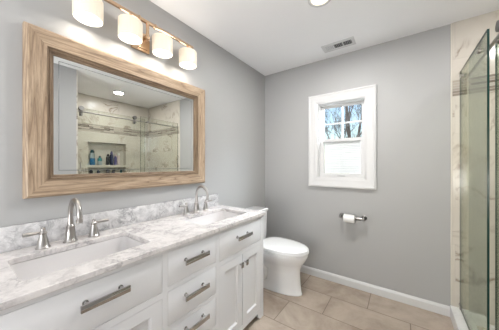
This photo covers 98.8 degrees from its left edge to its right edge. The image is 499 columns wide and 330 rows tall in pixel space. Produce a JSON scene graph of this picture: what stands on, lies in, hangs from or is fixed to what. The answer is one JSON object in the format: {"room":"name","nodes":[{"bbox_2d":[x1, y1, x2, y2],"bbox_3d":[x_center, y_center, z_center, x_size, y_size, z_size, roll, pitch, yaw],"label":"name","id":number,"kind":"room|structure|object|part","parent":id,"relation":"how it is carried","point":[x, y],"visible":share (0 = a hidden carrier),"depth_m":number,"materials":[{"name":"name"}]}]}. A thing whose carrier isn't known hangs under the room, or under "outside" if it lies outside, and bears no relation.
{"room":"bathroom","nodes":[
{"label":"bathroom","id":0,"kind":"room"},
{"bbox_2d":[0,0,264,226],"bbox_3d":[-1.086,0.044,1.091,0.100,2.440,4.525,0,0,35],"label":"wall","id":1,"kind":"structure","parent":0,"point":[234,90],"depth_m":1.53,"materials":[{"name":"grey paint"}]},
{"bbox_2d":[0,194,217,252],"bbox_3d":[-0.739,0.335,1.476,0.020,0.112,1.485,0,0,35],"label":"backsplash","id":2,"kind":"structure","parent":1,"relation":"attached to","point":[11,238],"depth_m":1.25,"materials":[{"name":"white stone"}]},
{"bbox_2d":[22,21,204,198],"bbox_3d":[-0.734,-0.257,1.462,0.046,0.831,1.128,0,0,35],"label":"wall mirror","id":3,"kind":"object","parent":1,"relation":"attached to","point":[94,120],"visible":1,"depth_m":1.26,"materials":[{"name":"brown wood"}]},
{"bbox_3d":[-0.738,-0.257,1.465,0.036,0.671,0.968,0,0,35],"label":"moulding","id":4,"kind":"part","parent":3,"relation":"part of","materials":[{"name":"brown wood"}]},
{"bbox_2d":[54,56,192,174],"bbox_3d":[-0.747,-0.257,1.472,0.005,0.611,0.908,0,0,35],"label":"mirror glass","id":5,"kind":"object","parent":3,"relation":"attached to","point":[107,121],"depth_m":1.34,"materials":[{"name":"silver mirror"}]},
{"bbox_2d":[72,0,196,68],"bbox_3d":[-0.687,-0.868,1.423,0.168,0.174,0.791,0,0,35],"label":"vanity light","id":6,"kind":"object","parent":1,"relation":"attached to","point":[87,12],"visible":1,"depth_m":1.36,"materials":[{"name":"white glass"}]},
{"bbox_3d":[-0.863,-0.836,1.146,0.136,0.109,0.136,0,0,35],"label":"lamp shade","id":7,"kind":"part","parent":6,"relation":"part of","materials":[{"name":"beige glass"}]},
{"bbox_3d":[-0.737,-0.836,1.325,0.136,0.109,0.136,0,0,35],"label":"lamp shade","id":8,"kind":"part","parent":6,"relation":"part of","materials":[{"name":"beige glass"}]},
{"bbox_3d":[-0.745,-0.846,1.464,0.024,0.130,0.124,0,0,35],"label":"plate","id":9,"kind":"part","parent":6,"relation":"part of","materials":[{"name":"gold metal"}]},
{"bbox_3d":[-0.700,-0.878,1.432,0.092,0.109,0.028,0,0,35],"label":"stem","id":10,"kind":"part","parent":6,"relation":"part of","materials":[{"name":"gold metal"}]},
{"bbox_3d":[-0.611,-0.836,1.503,0.136,0.109,0.136,0,0,35],"label":"lamp shade","id":11,"kind":"part","parent":6,"relation":"part of","materials":[{"name":"beige glass"}]},
{"bbox_3d":[-0.484,-0.836,1.681,0.136,0.109,0.136,0,0,35],"label":"lamp shade","id":12,"kind":"part","parent":6,"relation":"part of","materials":[{"name":"beige glass"}]},
{"bbox_2d":[150,0,498,75],"bbox_3d":[0.113,-1.226,0.241,3.040,0.100,4.525,0,0,35],"label":"ceiling","id":13,"kind":"structure","parent":0,"point":[269,36],"depth_m":1.76,"materials":[{"name":"white paint"}]},
{"bbox_2d":[308,0,330,7],"bbox_3d":[0.498,-1.172,1.510,0.164,0.008,0.164,0,0,35],"label":"recessed light","id":14,"kind":"object","parent":13,"relation":"in","point":[313,3],"visible":1,"depth_m":1.55,"materials":[{"name":"white"}]},
{"bbox_2d":[321,37,355,52],"bbox_3d":[0.869,-1.173,2.096,0.295,0.006,0.142,0,0,35],"label":"ceiling vent","id":15,"kind":"object","parent":13,"relation":"in","point":[349,41],"visible":1,"depth_m":2.09,"materials":[{"name":"grey metal"}]},
{"bbox_2d":[243,272,453,329],"bbox_3d":[-0.352,1.314,0.571,1.900,0.100,4.525,0,0,35],"label":"floor","id":16,"kind":"structure","parent":0,"point":[323,304],"depth_m":1.83,"materials":[{"name":"beige tile"}]},
{"bbox_2d":[0,216,262,329],"bbox_3d":[-0.510,0.840,1.330,0.556,0.848,1.490,0,0,35],"label":"vanity cabinet","id":17,"kind":"object","parent":16,"relation":"on","point":[214,281],"visible":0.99,"depth_m":1.09,"materials":[{"name":"white paint"}]},
{"bbox_3d":[-0.585,0.527,0.827,0.021,0.180,0.529,0,0,35],"label":"drawer","id":18,"kind":"part","parent":17,"relation":"part of","materials":[{"name":"white paint"}]},
{"bbox_3d":[-0.552,0.507,0.823,0.038,0.026,0.168,0,0,35],"label":"handle","id":19,"kind":"part","parent":17,"relation":"part of","materials":[{"name":"silver metal"}]},
{"bbox_2d":[0,194,265,310],"bbox_3d":[-0.520,0.347,1.336,0.539,0.137,1.510,0,0,35],"label":"countertop","id":20,"kind":"structure","parent":17,"relation":"on","point":[161,226],"depth_m":1.09,"materials":[{"name":"white stone"}]},
{"bbox_2d":[22,198,108,249],"bbox_3d":[-0.871,0.277,1.063,0.173,0.227,0.344,0,0,35],"label":"faucet","id":21,"kind":"object","parent":20,"relation":"on","point":[70,233],"visible":1,"depth_m":1.07,"materials":[{"name":"silver metal"}]},
{"bbox_3d":[-0.994,0.316,0.980,0.017,0.017,0.065,0,0,29],"label":"lever","id":22,"kind":"part","parent":21,"relation":"part of","materials":[{"name":"silver metal"}]},
{"bbox_3d":[-0.871,0.277,1.063,0.173,0.227,0.060,0,0,35],"label":"spout","id":23,"kind":"part","parent":21,"relation":"part of","materials":[{"name":"silver metal"}]},
{"bbox_3d":[-0.834,0.316,1.207,0.017,0.017,0.065,0,0,42],"label":"lever","id":24,"kind":"part","parent":21,"relation":"part of","materials":[{"name":"silver metal"}]},
{"bbox_2d":[10,236,144,280],"bbox_3d":[-0.749,0.486,0.987,0.322,0.139,0.496,0,0,35],"label":"sink basin","id":25,"kind":"object","parent":20,"relation":"in","point":[33,268],"visible":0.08,"depth_m":1.04,"materials":[{"name":"white ceramic"}]},
{"bbox_2d":[179,185,212,214],"bbox_3d":[-0.392,0.277,1.739,0.173,0.227,0.344,0,0,35],"label":"faucet","id":26,"kind":"object","parent":20,"relation":"on","point":[196,203],"visible":1,"depth_m":1.75,"materials":[{"name":"silver metal"}]},
{"bbox_3d":[-0.392,0.277,1.739,0.173,0.227,0.060,0,0,35],"label":"spout","id":27,"kind":"part","parent":26,"relation":"part of","materials":[{"name":"silver metal"}]},
{"bbox_2d":[184,211,239,224],"bbox_3d":[-0.269,0.486,1.665,0.322,0.139,0.511,0,0,35],"label":"sink basin","id":28,"kind":"object","parent":20,"relation":"in","point":[207,219],"visible":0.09,"depth_m":1.83,"materials":[{"name":"white ceramic"}]},
{"bbox_3d":[-0.508,0.912,0.937,0.020,0.524,0.260,0,0,35],"label":"door","id":29,"kind":"part","parent":17,"relation":"part of","materials":[{"name":"white paint"}]},
{"bbox_3d":[-0.316,0.719,1.207,0.021,0.172,0.337,0,0,35],"label":"drawer","id":30,"kind":"part","parent":17,"relation":"part of","materials":[{"name":"white paint"}]},
{"bbox_3d":[-0.316,0.521,1.207,0.021,0.168,0.337,0,0,35],"label":"drawer","id":31,"kind":"part","parent":17,"relation":"part of","materials":[{"name":"white paint"}]},
{"bbox_3d":[-0.316,0.915,1.207,0.021,0.171,0.337,0,0,35],"label":"drawer","id":32,"kind":"part","parent":17,"relation":"part of","materials":[{"name":"white paint"}]},
{"bbox_3d":[-0.294,0.879,1.187,0.038,0.026,0.168,0,0,35],"label":"handle","id":33,"kind":"part","parent":17,"relation":"part of","materials":[{"name":"silver metal"}]},
{"bbox_3d":[-0.294,0.698,1.187,0.038,0.026,0.168,0,0,35],"label":"handle","id":34,"kind":"part","parent":17,"relation":"part of","materials":[{"name":"silver metal"}]},
{"bbox_3d":[-0.294,0.510,1.187,0.038,0.026,0.168,0,0,35],"label":"handle","id":35,"kind":"part","parent":17,"relation":"part of","materials":[{"name":"silver metal"}]},
{"bbox_3d":[-0.132,0.912,1.468,0.020,0.524,0.241,0,0,35],"label":"door","id":36,"kind":"part","parent":17,"relation":"part of","materials":[{"name":"white paint"}]},
{"bbox_3d":[-0.060,0.530,1.568,0.021,0.174,0.487,0,0,35],"label":"drawer","id":37,"kind":"part","parent":17,"relation":"part of","materials":[{"name":"white paint"}]},
{"bbox_3d":[-0.037,0.512,1.549,0.038,0.026,0.168,0,0,35],"label":"handle","id":38,"kind":"part","parent":17,"relation":"part of","materials":[{"name":"silver metal"}]},
{"bbox_3d":[0.011,0.912,1.669,0.020,0.524,0.241,0,0,35],"label":"door","id":39,"kind":"part","parent":17,"relation":"part of","materials":[{"name":"white paint"}]},
{"bbox_2d":[246,206,308,295],"bbox_3d":[0.260,0.881,2.249,0.738,0.766,0.382,0,0,35],"label":"toilet","id":40,"kind":"object","parent":16,"relation":"on","point":[283,258],"visible":0.66,"depth_m":2.09,"materials":[{"name":"white ceramic"}]},
{"bbox_3d":[0.040,0.513,2.404,0.200,0.030,0.376,0,0,35],"label":"tank lid","id":41,"kind":"part","parent":40,"relation":"part of","materials":[{"name":"white ceramic"}]},
{"bbox_3d":[0.040,0.690,2.404,0.180,0.322,0.360,0,0,35],"label":"tank","id":42,"kind":"part","parent":40,"relation":"part of","materials":[{"name":"white ceramic"}]},
{"bbox_3d":[0.285,1.058,2.231,0.660,0.410,0.372,0,0,35],"label":"bowl","id":43,"kind":"part","parent":40,"relation":"part of","materials":[{"name":"white ceramic"}]},
{"bbox_3d":[0.349,0.843,2.185,0.518,0.018,0.382,0,0,35],"label":"seat","id":44,"kind":"part","parent":40,"relation":"part of","materials":[{"name":"white plastic"}]},
{"bbox_3d":[0.349,0.817,2.186,0.516,0.026,0.380,0,0,35],"label":"lid","id":45,"kind":"part","parent":40,"relation":"part of","materials":[{"name":"white plastic"}]},
{"bbox_2d":[265,10,498,326],"bbox_3d":[1.431,0.044,2.015,2.940,2.440,0.108,0,0,35],"label":"wall","id":46,"kind":"structure","parent":0,"point":[402,245],"depth_m":1.95,"materials":[{"name":"grey paint"}]},
{"bbox_2d":[308,84,375,189],"bbox_3d":[0.987,-0.272,2.315,0.674,1.023,0.128,0,0,35],"label":"window","id":47,"kind":"structure","parent":46,"relation":"in","point":[366,95],"depth_m":2.28,"materials":[{"name":"white wood"}]},
{"bbox_3d":[1.002,-0.082,2.325,0.439,0.414,0.026,0,0,35],"label":"sash","id":48,"kind":"part","parent":47,"relation":"part of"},
{"bbox_2d":[325,141,360,173],"bbox_3d":[1.007,-0.082,2.332,0.367,0.342,0.004,0,0,35],"label":"window blind","id":49,"kind":"object","parent":47,"relation":"attached to","point":[340,157],"visible":1,"depth_m":2.32,"materials":[{"name":"white fabric"}]},
{"bbox_3d":[1.019,-0.460,2.349,0.439,0.414,0.026,0,0,35],"label":"sash","id":50,"kind":"part","parent":47,"relation":"part of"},
{"bbox_2d":[339,213,366,220],"bbox_3d":[1.043,0.532,2.176,0.262,0.052,0.092,0,0,35],"label":"toilet paper holder","id":51,"kind":"object","parent":46,"relation":"attached to","point":[363,218],"visible":0.94,"depth_m":2.13,"materials":[{"name":"silver metal"}]},
{"bbox_2d":[343,214,355,222],"bbox_3d":[1.010,0.541,2.164,0.103,0.082,0.082,0,0,35],"label":"toilet paper roll","id":52,"kind":"object","parent":51,"relation":"hanging from","point":[349,218],"visible":0.94,"depth_m":2.14,"materials":[{"name":"white paper"}]},
{"bbox_2d":[300,265,449,316],"bbox_3d":[0.941,1.222,2.297,1.786,0.083,0.013,0,0,35],"label":"baseboard","id":53,"kind":"structure","parent":46,"relation":"attached to","point":[421,303],"depth_m":2.06,"materials":[{"name":"white wood"}]},
{"bbox_2d":[450,23,451,304],"bbox_3d":[1.678,-0.005,1.777,0.012,2.339,0.010,0,0,35],"label":"trim","id":54,"kind":"structure","parent":46,"relation":"attached to","point":[451,23],"depth_m":1.77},
{"bbox_2d":[450,305,492,329],"bbox_3d":[1.323,1.265,1.118,0.200,0.198,1.495,0,0,35],"label":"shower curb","id":55,"kind":"structure","parent":46,"relation":"attached to","point":[476,321],"depth_m":1.61,"materials":[{"name":"white stone"}]},
{"bbox_2d":[459,28,489,329],"bbox_3d":[1.522,0.205,1.464,0.040,1.922,0.679,0,0,35],"label":"glass panel","id":56,"kind":"object","parent":55,"relation":"on","point":[487,49],"visible":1,"depth_m":1.19,"materials":[{"name":"clear glass"}]},
{"bbox_2d":[452,73,498,95],"bbox_3d":[1.697,-0.633,0.907,1.025,0.130,1.607,0,0,35],"label":"trim","id":57,"kind":"structure","parent":46,"relation":"attached to","point":[478,84],"depth_m":1.70,"materials":[{"name":"tile"}]},
{"bbox_2d":[462,33,498,82],"bbox_3d":[1.313,-0.686,1.120,0.044,0.044,1.482,0,0,35],"label":"shower rail","id":58,"kind":"object","parent":46,"relation":"attached to","point":[465,79],"visible":0.95,"depth_m":1.42,"materials":[{"name":"silver metal"}]},
{"bbox_3d":[1.277,0.044,0.228,1.125,2.440,0.012,0,0,35],"label":"shower","id":59,"kind":"object","parent":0,"visible":0},
{"bbox_2d":[495,20,498,329],"bbox_3d":[1.155,0.200,0.883,0.045,1.912,0.893,0,0,35],"label":"shower door","id":60,"kind":"structure","parent":59,"relation":"attached to","point":[497,22],"depth_m":1.24,"materials":[{"name":"clear glass"}]},
{"bbox_3d":[1.169,0.210,0.873,0.009,1.892,0.893,0,0,35],"label":"glass","id":61,"kind":"part","parent":60,"relation":"part of","materials":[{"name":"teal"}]},
{"label":"outside","id":62,"kind":"structure","parent":0,"visible":0},
{"bbox_3d":[17.136,4.364,26.724,80.000,0.200,56.575,0,0,35],"label":"ground","id":63,"kind":"structure","parent":62,"visible":0},
{"bbox_2d":[325,104,361,138],"bbox_3d":[5.415,-2.054,11.500,2.640,12.663,5.983,0,0,35],"label":"bare tree","id":64,"kind":"object","parent":63,"relation":"on","point":[347,114],"visible":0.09,"depth_m":10.68,"materials":[{"name":"grey plant"}]},
{"bbox_2d":[325,107,361,137],"bbox_3d":[10.654,-2.071,24.633,4.191,12.682,4.272,0,0,40],"label":"bare tree","id":65,"kind":"object","parent":63,"relation":"on","point":[345,135],"visible":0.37,"depth_m":24.02,"materials":[{"name":"grey plant"}]},
{"bbox_2d":[327,104,361,173],"bbox_3d":[8.540,-2.071,16.773,4.025,12.682,4.808,0,0,-24],"label":"bare tree","id":66,"kind":"object","parent":63,"relation":"on","point":[361,104],"visible":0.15,"depth_m":17.23,"materials":[{"name":"grey plant"}]}
]}

